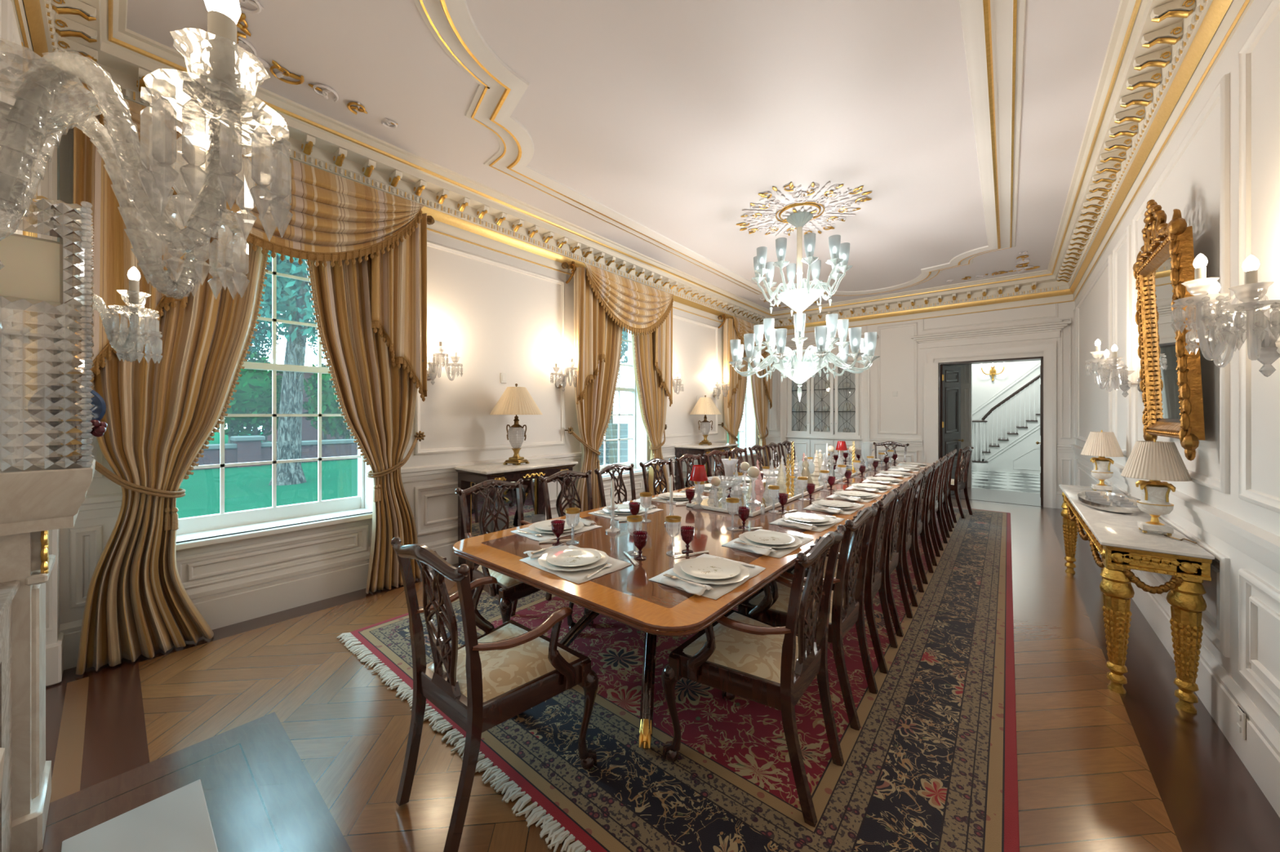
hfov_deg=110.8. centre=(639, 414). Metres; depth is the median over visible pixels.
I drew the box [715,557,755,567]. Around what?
spoon
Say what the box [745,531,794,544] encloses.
dinner plate
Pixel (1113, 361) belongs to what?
candle
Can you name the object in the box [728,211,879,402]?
chandelier
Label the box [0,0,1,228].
wall
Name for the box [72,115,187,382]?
curtain tail
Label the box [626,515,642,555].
goblet
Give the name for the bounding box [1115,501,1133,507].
glass ashtray
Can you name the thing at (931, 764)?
rug
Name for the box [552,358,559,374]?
candle
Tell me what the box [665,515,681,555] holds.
goblet
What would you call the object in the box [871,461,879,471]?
goblet
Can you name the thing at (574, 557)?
dinner plate
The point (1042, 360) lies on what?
door
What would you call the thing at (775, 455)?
dining chair
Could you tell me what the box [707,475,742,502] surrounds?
glass compote
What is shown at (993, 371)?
sconce
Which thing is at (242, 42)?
trim
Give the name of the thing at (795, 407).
tureen
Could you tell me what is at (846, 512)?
placemat
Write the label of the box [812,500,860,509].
charger
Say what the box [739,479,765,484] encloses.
placemat
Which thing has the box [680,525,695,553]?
goblet
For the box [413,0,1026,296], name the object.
trim
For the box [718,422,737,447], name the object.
tieback
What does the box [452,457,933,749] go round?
dining table
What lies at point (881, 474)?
napkin
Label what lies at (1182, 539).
lamp cord
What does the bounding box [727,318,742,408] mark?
curtain tail
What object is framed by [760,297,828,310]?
trim
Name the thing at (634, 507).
goblet
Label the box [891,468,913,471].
napkin
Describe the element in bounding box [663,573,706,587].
fork
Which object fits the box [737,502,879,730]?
armchair
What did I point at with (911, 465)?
napkin
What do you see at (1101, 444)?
lamp
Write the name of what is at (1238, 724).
socket
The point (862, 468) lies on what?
goblet
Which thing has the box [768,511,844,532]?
placemat
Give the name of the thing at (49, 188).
trim
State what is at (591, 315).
curtain tail
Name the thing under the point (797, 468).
tree
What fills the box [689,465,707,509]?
candle lamp
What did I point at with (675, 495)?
dinner plate
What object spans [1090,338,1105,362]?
candle
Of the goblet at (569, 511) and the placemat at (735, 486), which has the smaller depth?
the goblet at (569, 511)
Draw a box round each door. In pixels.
[940,364,964,494]
[1035,359,1043,506]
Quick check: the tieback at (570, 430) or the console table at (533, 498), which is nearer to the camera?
the console table at (533, 498)
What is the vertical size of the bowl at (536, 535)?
0.010 m
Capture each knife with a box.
[538,538,575,543]
[622,551,639,565]
[672,551,709,556]
[733,527,762,530]
[776,509,797,513]
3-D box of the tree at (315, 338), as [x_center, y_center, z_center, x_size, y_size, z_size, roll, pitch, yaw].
[-17.150,-3.792,25.849,6.366,11.170,5.970,0,0,6]
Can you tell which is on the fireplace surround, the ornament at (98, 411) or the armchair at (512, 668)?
the ornament at (98, 411)
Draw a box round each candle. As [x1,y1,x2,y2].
[115,266,151,314]
[169,0,270,127]
[435,335,445,355]
[450,346,459,365]
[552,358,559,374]
[568,353,575,367]
[610,478,614,508]
[669,475,672,502]
[674,368,679,380]
[711,476,720,486]
[715,378,719,387]
[723,375,728,383]
[740,462,749,471]
[747,466,759,478]
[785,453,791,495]
[790,442,795,477]
[826,443,827,457]
[827,445,834,452]
[848,445,856,452]
[850,440,856,471]
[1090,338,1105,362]
[1099,349,1111,366]
[1106,344,1123,365]
[1181,253,1219,302]
[1197,280,1231,326]
[1228,254,1273,310]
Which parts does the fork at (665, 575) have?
handle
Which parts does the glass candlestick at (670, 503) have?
glass stem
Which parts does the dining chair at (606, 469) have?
leg, crest rail, leg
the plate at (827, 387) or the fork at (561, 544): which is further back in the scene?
the plate at (827, 387)
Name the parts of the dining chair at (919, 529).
seat frame, leg, leg, crest rail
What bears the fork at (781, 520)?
on the napkin at (781, 522)
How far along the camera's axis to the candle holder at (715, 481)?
3.32 m
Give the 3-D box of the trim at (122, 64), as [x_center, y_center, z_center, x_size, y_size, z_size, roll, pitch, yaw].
[1.635,-1.965,4.619,4.980,0.470,9.730,0,0,40]
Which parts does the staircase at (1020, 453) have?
handrail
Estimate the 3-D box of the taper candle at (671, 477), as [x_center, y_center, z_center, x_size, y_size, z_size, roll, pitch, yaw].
[0.201,0.484,2.826,0.022,0.190,0.023,0,0,40]
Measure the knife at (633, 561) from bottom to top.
0.010 m
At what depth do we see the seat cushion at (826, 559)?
2.79 m
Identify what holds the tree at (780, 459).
on the plateau
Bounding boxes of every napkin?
[523,545,569,559]
[564,516,596,525]
[640,503,657,509]
[657,576,713,595]
[731,542,777,555]
[777,520,817,530]
[810,506,844,513]
[833,494,863,501]
[850,487,879,492]
[866,480,892,484]
[880,473,903,476]
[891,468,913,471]
[899,464,920,466]
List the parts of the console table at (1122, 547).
leg, leg, leg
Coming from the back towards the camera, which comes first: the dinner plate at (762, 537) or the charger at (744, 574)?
the dinner plate at (762, 537)
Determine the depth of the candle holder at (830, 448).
5.93 m
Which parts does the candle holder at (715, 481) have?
glass stem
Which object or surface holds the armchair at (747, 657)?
on the rug
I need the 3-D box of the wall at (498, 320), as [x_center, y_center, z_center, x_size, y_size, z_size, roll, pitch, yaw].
[-0.400,-0.365,6.347,0.360,3.670,10.380,0,0,40]
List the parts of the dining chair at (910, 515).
seat frame, leg, leg, crest rail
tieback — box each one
[94,460,185,530]
[367,431,425,502]
[564,426,600,470]
[648,424,666,458]
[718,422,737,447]
[758,426,768,446]
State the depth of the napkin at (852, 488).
4.06 m
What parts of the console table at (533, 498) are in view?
scroll leg, gilt mirror frame, scroll leg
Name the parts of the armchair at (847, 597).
leg, seat frame, armrest, leg, crest rail, leg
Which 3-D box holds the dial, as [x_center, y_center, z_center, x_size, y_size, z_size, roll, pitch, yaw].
[4.798,-0.380,8.305,0.080,0.100,0.017,0,0,40]
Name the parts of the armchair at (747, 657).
leg, leg, seat frame, armrest, leg, armrest, crest rail, leg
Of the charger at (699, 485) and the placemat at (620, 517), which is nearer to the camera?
the placemat at (620, 517)
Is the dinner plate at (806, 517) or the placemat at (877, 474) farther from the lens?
the placemat at (877, 474)
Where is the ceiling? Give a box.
[126,0,1120,311]
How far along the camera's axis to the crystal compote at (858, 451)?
6.03 m
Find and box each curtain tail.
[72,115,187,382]
[371,213,427,401]
[576,266,605,404]
[654,306,672,406]
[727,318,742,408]
[763,352,772,408]
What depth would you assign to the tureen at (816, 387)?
9.38 m
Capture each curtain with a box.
[75,208,270,675]
[305,253,420,594]
[573,267,623,512]
[631,327,669,495]
[723,318,748,472]
[750,360,768,467]
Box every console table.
[454,457,577,566]
[674,442,738,490]
[1058,484,1214,714]
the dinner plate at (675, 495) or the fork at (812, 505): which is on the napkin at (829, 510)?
the fork at (812, 505)
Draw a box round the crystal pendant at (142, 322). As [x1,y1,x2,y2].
[125,293,154,333]
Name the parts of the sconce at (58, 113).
crystal stem, glass arm, glass arm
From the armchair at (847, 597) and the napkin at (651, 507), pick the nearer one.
the armchair at (847, 597)
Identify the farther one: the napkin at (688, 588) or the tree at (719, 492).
the tree at (719, 492)
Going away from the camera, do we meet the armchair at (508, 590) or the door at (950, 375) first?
the armchair at (508, 590)
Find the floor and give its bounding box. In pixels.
[39,470,1279,851]
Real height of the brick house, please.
4.500 m
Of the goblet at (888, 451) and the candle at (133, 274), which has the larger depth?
the goblet at (888, 451)
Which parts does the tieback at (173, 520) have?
cord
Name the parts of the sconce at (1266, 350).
glass arm, glass arm, glass arm, crystal stem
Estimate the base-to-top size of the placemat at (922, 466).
0.003 m
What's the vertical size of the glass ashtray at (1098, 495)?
0.032 m
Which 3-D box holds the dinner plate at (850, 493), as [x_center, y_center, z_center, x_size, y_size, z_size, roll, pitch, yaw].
[1.849,0.689,3.796,0.260,0.016,0.260,0,0,38]
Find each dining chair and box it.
[538,470,593,626]
[594,463,635,507]
[639,457,675,495]
[675,453,702,488]
[703,450,728,476]
[728,447,748,476]
[748,444,768,471]
[765,442,781,468]
[779,440,796,465]
[786,488,897,674]
[826,479,913,637]
[850,471,924,607]
[914,465,933,584]
[924,460,940,566]
[932,455,947,551]
[940,452,952,537]
[945,448,956,528]
[951,446,973,518]
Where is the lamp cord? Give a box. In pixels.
[1164,534,1196,543]
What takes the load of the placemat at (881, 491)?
on the dining table at (626, 596)
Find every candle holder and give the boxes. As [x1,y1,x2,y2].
[711,476,720,505]
[740,462,749,490]
[746,466,760,504]
[827,445,834,465]
[848,445,856,465]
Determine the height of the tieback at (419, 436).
0.575 m
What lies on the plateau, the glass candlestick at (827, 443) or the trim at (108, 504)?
the glass candlestick at (827, 443)
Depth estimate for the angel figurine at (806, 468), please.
4.24 m
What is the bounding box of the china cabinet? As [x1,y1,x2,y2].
[785,361,862,462]
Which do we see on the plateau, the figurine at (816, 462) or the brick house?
the figurine at (816, 462)
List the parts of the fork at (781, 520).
handle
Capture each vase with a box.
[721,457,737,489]
[859,442,873,470]
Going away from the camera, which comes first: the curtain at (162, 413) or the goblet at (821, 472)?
the curtain at (162, 413)
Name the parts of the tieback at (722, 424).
cord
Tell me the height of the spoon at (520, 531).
0.013 m
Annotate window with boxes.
[176,252,372,551]
[600,330,648,480]
[727,393,755,457]
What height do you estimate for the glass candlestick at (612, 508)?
0.320 m
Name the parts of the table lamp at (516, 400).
scroll handle, lamp shade, scroll handle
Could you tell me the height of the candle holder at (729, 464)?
0.310 m
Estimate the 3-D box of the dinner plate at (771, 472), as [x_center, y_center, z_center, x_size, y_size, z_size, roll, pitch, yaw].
[1.509,0.689,5.147,0.260,0.016,0.260,0,0,33]
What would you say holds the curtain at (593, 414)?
hanging from the pole at (565, 265)
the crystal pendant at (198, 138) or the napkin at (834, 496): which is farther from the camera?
the napkin at (834, 496)
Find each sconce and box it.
[0,0,293,299]
[92,266,163,362]
[422,335,462,385]
[550,353,577,391]
[672,368,684,394]
[712,375,728,399]
[981,362,1004,381]
[1085,338,1141,397]
[1170,253,1279,377]
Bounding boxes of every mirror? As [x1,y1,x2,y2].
[0,191,94,472]
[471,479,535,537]
[1133,199,1204,461]
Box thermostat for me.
[500,373,506,383]
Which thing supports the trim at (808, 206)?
attached to the ceiling
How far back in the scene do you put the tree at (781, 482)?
4.03 m
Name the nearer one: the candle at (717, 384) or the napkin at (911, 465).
the napkin at (911, 465)
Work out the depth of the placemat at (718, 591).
1.84 m
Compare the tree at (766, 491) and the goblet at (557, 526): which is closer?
the goblet at (557, 526)
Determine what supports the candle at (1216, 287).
on the sconce at (1266, 350)
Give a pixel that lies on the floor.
(292, 744)
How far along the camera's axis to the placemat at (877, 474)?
5.02 m
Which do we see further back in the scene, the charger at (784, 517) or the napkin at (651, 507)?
the napkin at (651, 507)
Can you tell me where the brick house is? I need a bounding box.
[266,372,351,441]
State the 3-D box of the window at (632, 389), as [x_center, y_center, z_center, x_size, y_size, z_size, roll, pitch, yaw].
[-0.399,-0.332,6.255,0.390,2.433,1.400,0,0,40]
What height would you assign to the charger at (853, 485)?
0.016 m
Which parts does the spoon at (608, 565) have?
handle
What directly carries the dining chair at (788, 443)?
on the rug
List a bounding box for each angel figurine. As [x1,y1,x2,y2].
[797,457,814,486]
[813,449,826,469]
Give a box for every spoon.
[517,530,542,536]
[584,563,611,579]
[594,512,617,516]
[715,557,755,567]
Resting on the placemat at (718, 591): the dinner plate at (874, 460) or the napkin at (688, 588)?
the napkin at (688, 588)
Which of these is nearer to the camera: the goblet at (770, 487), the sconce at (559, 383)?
the goblet at (770, 487)
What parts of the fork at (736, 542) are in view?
handle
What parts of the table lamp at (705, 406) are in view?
lamp shade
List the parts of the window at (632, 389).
sill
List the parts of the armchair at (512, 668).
leg, crest rail, armrest, leg, seat frame, armrest, leg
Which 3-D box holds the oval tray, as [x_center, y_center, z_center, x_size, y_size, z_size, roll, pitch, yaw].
[3.463,0.646,3.258,0.330,0.048,0.800,0,0,40]
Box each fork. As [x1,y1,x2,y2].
[530,542,564,555]
[568,515,593,521]
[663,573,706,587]
[733,541,772,550]
[781,520,813,526]
[812,505,840,510]
[835,494,861,498]
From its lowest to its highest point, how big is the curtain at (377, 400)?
3.256 m
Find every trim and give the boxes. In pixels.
[1,0,63,688]
[10,0,1253,333]
[21,41,37,237]
[69,133,767,608]
[236,0,397,128]
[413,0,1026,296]
[736,182,871,236]
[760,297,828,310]
[766,302,1074,508]
[938,356,1043,459]
[946,251,1039,282]
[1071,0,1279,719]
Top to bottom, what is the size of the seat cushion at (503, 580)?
0.050 m
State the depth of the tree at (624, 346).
21.38 m
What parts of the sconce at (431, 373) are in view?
crystal stem, glass arm, glass arm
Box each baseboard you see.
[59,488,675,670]
[1056,491,1063,509]
[1130,568,1279,817]
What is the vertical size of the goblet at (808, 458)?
0.185 m
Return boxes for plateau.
[686,463,872,516]
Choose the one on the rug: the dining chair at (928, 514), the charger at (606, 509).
the dining chair at (928, 514)
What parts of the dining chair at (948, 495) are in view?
leg, crest rail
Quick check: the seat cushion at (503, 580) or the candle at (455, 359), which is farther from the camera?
the candle at (455, 359)
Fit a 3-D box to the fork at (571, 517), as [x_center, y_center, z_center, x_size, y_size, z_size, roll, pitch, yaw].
[-0.382,0.681,2.869,0.200,0.010,0.022,0,0,36]
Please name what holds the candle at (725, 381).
on the sconce at (726, 384)
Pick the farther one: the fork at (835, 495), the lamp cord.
the fork at (835, 495)
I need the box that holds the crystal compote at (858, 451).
[848,448,875,466]
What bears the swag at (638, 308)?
hanging from the pole at (565, 265)
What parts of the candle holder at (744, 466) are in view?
glass stem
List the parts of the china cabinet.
door, door frame, door, door frame, door, door frame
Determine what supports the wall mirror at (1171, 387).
attached to the wall at (1192, 187)
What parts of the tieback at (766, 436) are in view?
cord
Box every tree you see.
[227,296,293,443]
[255,250,317,485]
[306,315,351,439]
[608,327,627,423]
[706,484,719,503]
[717,487,726,497]
[729,467,742,495]
[746,480,754,498]
[750,484,756,500]
[751,460,764,491]
[763,459,779,497]
[776,458,784,479]
[777,456,786,482]
[777,463,786,489]
[791,456,799,477]
[794,466,804,489]
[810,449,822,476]
[817,452,830,480]
[834,453,844,472]
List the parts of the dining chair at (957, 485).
seat frame, leg, crest rail, leg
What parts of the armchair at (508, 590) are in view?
leg, armrest, crest rail, seat frame, leg, leg, armrest, leg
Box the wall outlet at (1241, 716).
[1236,706,1245,740]
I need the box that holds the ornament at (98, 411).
[87,388,107,453]
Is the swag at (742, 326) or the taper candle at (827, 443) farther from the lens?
the swag at (742, 326)
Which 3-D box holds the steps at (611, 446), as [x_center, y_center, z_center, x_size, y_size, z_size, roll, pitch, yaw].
[-1.180,0.559,13.906,4.220,2.421,4.900,0,0,-12]
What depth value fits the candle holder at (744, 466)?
3.91 m
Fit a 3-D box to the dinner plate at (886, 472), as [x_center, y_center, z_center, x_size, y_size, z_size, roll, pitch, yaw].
[2.988,0.689,5.164,0.260,0.016,0.260,0,0,8]
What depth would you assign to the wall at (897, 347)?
8.05 m
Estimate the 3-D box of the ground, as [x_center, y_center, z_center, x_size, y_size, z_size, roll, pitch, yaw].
[-21.611,1.870,24.514,55.410,0.200,70.000,0,0,40]
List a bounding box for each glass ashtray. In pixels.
[1084,492,1100,497]
[1087,494,1103,500]
[1090,497,1106,503]
[1093,500,1111,506]
[1108,494,1124,501]
[1111,497,1128,504]
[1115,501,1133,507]
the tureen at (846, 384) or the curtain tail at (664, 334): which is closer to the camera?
the curtain tail at (664, 334)
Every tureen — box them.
[793,404,799,411]
[813,382,819,389]
[813,426,819,431]
[822,404,829,411]
[843,381,850,388]
[843,426,850,432]
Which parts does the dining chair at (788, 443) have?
leg, crest rail, leg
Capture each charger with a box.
[528,519,584,533]
[537,547,608,571]
[602,504,648,514]
[657,492,697,500]
[672,557,749,585]
[698,484,728,489]
[738,530,802,548]
[782,512,836,524]
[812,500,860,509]
[833,490,877,497]
[851,483,890,488]
[866,477,902,481]
[879,471,912,475]
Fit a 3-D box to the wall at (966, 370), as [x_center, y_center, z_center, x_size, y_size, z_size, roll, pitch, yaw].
[6.785,-0.130,7.988,3.000,3.200,1.440,0,0,40]
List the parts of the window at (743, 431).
sill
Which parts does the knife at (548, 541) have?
handle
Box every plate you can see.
[534,520,577,530]
[546,548,600,566]
[608,504,643,512]
[662,492,686,498]
[680,558,740,579]
[702,483,718,488]
[736,476,752,480]
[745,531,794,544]
[760,471,777,475]
[787,512,830,522]
[817,500,854,507]
[822,381,830,389]
[822,425,830,431]
[838,490,871,497]
[855,483,885,488]
[870,458,883,461]
[870,476,897,480]
[883,471,908,474]
[893,466,916,469]
[902,462,924,465]
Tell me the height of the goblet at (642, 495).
0.185 m
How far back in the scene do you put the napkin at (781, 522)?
2.75 m
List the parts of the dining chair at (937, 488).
seat frame, leg, leg, crest rail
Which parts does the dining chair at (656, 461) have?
leg, crest rail, leg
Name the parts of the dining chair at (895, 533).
seat frame, leg, crest rail, leg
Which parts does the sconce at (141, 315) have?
crystal stem, glass arm, glass arm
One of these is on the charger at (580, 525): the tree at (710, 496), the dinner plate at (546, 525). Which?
the dinner plate at (546, 525)
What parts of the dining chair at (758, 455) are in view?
leg, crest rail, leg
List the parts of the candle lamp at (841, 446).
lamp shade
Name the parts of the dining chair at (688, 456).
leg, crest rail, leg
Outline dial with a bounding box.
[893,391,897,396]
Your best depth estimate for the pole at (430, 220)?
4.04 m
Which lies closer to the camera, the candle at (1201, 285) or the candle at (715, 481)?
the candle at (1201, 285)
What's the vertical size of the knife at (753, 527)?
0.010 m
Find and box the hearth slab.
[61,779,217,851]
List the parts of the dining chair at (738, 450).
leg, crest rail, leg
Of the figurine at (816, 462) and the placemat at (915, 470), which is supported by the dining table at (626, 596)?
the placemat at (915, 470)
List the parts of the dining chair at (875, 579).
seat frame, leg, crest rail, leg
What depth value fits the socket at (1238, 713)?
1.86 m
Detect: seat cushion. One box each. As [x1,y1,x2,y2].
[427,623,579,702]
[476,565,519,586]
[683,612,798,684]
[748,579,843,622]
[791,556,838,578]
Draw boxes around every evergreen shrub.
[217,351,283,443]
[302,359,353,439]
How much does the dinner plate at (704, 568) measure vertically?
0.016 m
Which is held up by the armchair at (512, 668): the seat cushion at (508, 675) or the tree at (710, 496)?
the seat cushion at (508, 675)
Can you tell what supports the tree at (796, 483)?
on the plateau
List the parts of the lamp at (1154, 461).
gilt stem, lamp shade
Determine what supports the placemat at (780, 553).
on the dining table at (626, 596)
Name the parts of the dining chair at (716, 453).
leg, crest rail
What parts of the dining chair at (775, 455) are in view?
leg, crest rail, leg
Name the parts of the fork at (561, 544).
handle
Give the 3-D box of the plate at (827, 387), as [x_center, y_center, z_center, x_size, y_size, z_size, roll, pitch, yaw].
[3.958,-0.611,9.351,0.176,0.172,0.040,0,0,40]
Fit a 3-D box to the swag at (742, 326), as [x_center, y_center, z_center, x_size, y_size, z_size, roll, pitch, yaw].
[2.321,-1.438,8.831,0.133,0.756,1.860,0,0,39]
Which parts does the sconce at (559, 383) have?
glass arm, crystal stem, glass arm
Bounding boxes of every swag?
[81,82,425,266]
[583,262,673,336]
[733,315,767,359]
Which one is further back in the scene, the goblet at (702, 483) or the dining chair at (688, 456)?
the dining chair at (688, 456)
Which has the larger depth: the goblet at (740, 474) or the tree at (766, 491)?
the goblet at (740, 474)
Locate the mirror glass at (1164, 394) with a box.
[1148,257,1180,418]
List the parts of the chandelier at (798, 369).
lamp shade, lamp shade, lamp shade, lamp shade, lamp shade, arm, lamp shade, arm, lamp shade, lamp shade, arm, lamp shade, arm, arm, arm, lamp shade, arm, arm, arm, lamp shade, lamp shade, arm, arm, lamp shade, stem, lamp shade, lamp shade, arm, lamp shade, lamp shade, arm, lamp shade, arm, lamp shade, arm, lamp shade, arm, arm, lamp shade, arm, arm, lamp shade, arm, arm, lamp shade, lamp shade, arm, arm, lamp shade, lamp shade, lamp shade, lamp shade, lamp shade, lamp shade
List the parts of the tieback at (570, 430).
cord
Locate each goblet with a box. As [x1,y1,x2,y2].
[551,520,565,546]
[564,507,580,544]
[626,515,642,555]
[628,502,639,523]
[631,530,648,559]
[640,492,652,522]
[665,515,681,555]
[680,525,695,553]
[684,488,694,506]
[693,481,704,502]
[725,497,739,530]
[733,472,742,491]
[737,506,750,528]
[756,472,763,483]
[762,466,769,482]
[767,485,779,512]
[777,493,787,511]
[797,476,808,500]
[805,483,815,499]
[807,457,813,462]
[819,470,829,491]
[826,476,835,490]
[833,454,838,464]
[837,465,846,484]
[843,453,848,461]
[844,470,852,483]
[852,460,860,477]
[858,465,866,476]
[866,456,874,471]
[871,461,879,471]
[878,453,884,466]
[883,457,888,466]
[887,449,893,463]
[891,453,897,462]
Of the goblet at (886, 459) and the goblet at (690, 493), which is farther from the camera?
the goblet at (886, 459)
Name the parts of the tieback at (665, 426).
cord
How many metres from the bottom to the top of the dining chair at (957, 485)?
1.005 m
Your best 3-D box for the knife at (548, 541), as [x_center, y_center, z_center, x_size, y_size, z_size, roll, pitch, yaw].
[-0.457,0.704,2.450,0.200,0.010,0.020,0,0,-18]
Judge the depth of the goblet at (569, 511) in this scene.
2.44 m
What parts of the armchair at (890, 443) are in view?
leg, crest rail, leg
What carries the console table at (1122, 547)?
on the floor
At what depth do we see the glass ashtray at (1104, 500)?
3.26 m
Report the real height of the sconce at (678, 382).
0.432 m
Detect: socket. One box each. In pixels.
[1236,711,1240,721]
[1236,722,1240,733]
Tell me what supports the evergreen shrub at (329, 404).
on the ground
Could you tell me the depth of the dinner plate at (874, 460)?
6.65 m
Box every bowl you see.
[527,533,542,536]
[707,475,742,488]
[848,448,875,454]
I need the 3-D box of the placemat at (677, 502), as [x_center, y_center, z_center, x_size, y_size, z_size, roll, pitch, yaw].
[0.322,0.707,3.714,0.334,0.003,0.458,0,0,42]
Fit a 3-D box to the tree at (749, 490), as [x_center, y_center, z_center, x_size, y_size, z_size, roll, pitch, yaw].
[0.906,0.607,3.618,0.069,0.157,0.069,0,0,-28]
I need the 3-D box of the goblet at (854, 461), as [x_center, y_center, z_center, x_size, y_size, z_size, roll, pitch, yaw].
[2.435,0.617,4.961,0.084,0.185,0.084,0,0,40]
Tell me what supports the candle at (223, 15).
on the sconce at (58, 113)
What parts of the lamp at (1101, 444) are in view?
gilt stem, lamp shade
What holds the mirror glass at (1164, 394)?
attached to the wall mirror at (1171, 387)
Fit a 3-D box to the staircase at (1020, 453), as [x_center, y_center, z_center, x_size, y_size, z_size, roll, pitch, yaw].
[9.700,0.026,11.407,1.920,2.887,1.141,0,0,36]
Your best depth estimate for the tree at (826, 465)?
4.60 m
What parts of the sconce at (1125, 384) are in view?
glass arm, glass arm, glass arm, crystal stem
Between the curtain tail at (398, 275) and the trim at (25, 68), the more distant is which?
the curtain tail at (398, 275)
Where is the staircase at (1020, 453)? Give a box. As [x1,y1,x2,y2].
[972,374,1040,474]
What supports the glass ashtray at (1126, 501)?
on the oval tray
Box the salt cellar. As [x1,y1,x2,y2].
[760,503,764,515]
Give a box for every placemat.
[510,519,602,541]
[519,545,632,584]
[588,507,663,519]
[648,495,708,504]
[648,553,765,599]
[692,486,742,493]
[721,528,813,558]
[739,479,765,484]
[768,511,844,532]
[803,499,864,515]
[826,493,881,502]
[844,485,893,493]
[862,476,902,484]
[875,472,914,478]
[888,467,921,472]
[897,463,927,467]
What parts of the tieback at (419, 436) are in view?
cord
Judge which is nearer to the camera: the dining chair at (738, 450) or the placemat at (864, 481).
the placemat at (864, 481)
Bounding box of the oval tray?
[1077,490,1142,513]
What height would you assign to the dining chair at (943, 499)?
1.005 m
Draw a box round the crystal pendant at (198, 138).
[162,127,231,223]
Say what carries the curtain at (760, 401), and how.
hanging from the pole at (720, 317)
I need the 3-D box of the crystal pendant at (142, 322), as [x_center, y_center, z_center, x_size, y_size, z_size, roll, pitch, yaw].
[-2.219,-0.447,1.959,0.090,0.184,0.091,0,0,40]
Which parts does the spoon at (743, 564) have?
handle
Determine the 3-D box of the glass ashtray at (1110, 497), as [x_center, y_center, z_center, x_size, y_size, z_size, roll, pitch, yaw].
[3.624,0.638,3.358,0.086,0.032,0.086,0,0,40]
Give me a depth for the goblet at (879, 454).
5.95 m
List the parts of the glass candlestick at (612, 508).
glass stem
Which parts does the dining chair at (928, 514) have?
seat frame, leg, crest rail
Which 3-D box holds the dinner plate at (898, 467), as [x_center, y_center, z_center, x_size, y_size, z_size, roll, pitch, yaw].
[3.398,0.689,5.656,0.260,0.016,0.260,0,0,10]
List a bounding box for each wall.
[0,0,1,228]
[59,128,759,624]
[191,435,357,470]
[765,301,1075,492]
[954,364,972,488]
[972,360,1040,460]
[1075,0,1279,733]
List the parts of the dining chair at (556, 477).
leg, crest rail, leg, leg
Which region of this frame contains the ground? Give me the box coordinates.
[176,431,739,518]
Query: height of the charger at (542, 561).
0.016 m
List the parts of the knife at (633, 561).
blade, handle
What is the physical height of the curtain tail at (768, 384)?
1.662 m
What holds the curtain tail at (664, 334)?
hanging from the pole at (565, 265)
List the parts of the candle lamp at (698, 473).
lamp shade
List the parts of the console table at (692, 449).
gilt mirror frame, scroll leg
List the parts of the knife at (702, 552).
blade, handle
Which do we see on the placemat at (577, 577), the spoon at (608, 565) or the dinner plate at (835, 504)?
the spoon at (608, 565)
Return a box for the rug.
[336,506,1019,851]
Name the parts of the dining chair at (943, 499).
crest rail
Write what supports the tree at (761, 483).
on the plateau
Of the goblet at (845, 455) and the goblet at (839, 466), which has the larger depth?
the goblet at (845, 455)
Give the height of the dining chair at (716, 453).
1.005 m
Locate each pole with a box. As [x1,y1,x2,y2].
[80,87,435,225]
[561,261,576,284]
[717,314,726,328]
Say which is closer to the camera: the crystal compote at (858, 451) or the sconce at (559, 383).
the sconce at (559, 383)
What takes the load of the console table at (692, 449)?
on the floor
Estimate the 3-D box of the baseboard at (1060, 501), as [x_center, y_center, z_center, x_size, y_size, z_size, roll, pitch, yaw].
[4.740,1.340,8.345,4.980,0.260,0.030,0,0,40]
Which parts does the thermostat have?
switch panel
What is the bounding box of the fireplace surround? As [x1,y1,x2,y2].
[0,458,95,851]
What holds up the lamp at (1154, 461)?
on the console table at (1122, 547)
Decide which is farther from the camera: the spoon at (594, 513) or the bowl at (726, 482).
the bowl at (726, 482)
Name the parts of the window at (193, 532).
sill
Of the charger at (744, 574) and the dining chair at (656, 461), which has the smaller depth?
the charger at (744, 574)
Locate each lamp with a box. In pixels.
[489,383,542,465]
[689,395,721,445]
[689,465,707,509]
[835,440,847,465]
[1080,430,1124,492]
[1120,439,1191,536]
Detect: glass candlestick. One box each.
[604,478,620,533]
[664,475,677,526]
[825,443,831,469]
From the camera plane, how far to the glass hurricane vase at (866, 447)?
5.56 m
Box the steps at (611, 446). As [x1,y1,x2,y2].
[599,423,627,465]
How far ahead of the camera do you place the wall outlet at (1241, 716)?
1.85 m
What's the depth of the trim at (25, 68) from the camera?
2.04 m
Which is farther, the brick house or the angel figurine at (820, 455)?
the brick house
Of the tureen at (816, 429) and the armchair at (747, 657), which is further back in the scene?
the tureen at (816, 429)
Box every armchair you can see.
[391,537,598,851]
[455,479,575,631]
[661,524,845,827]
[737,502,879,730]
[873,441,909,462]
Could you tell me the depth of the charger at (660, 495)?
3.66 m
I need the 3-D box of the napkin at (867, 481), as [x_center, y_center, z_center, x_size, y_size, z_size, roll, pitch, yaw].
[2.446,0.693,4.522,0.221,0.026,0.108,0,0,44]

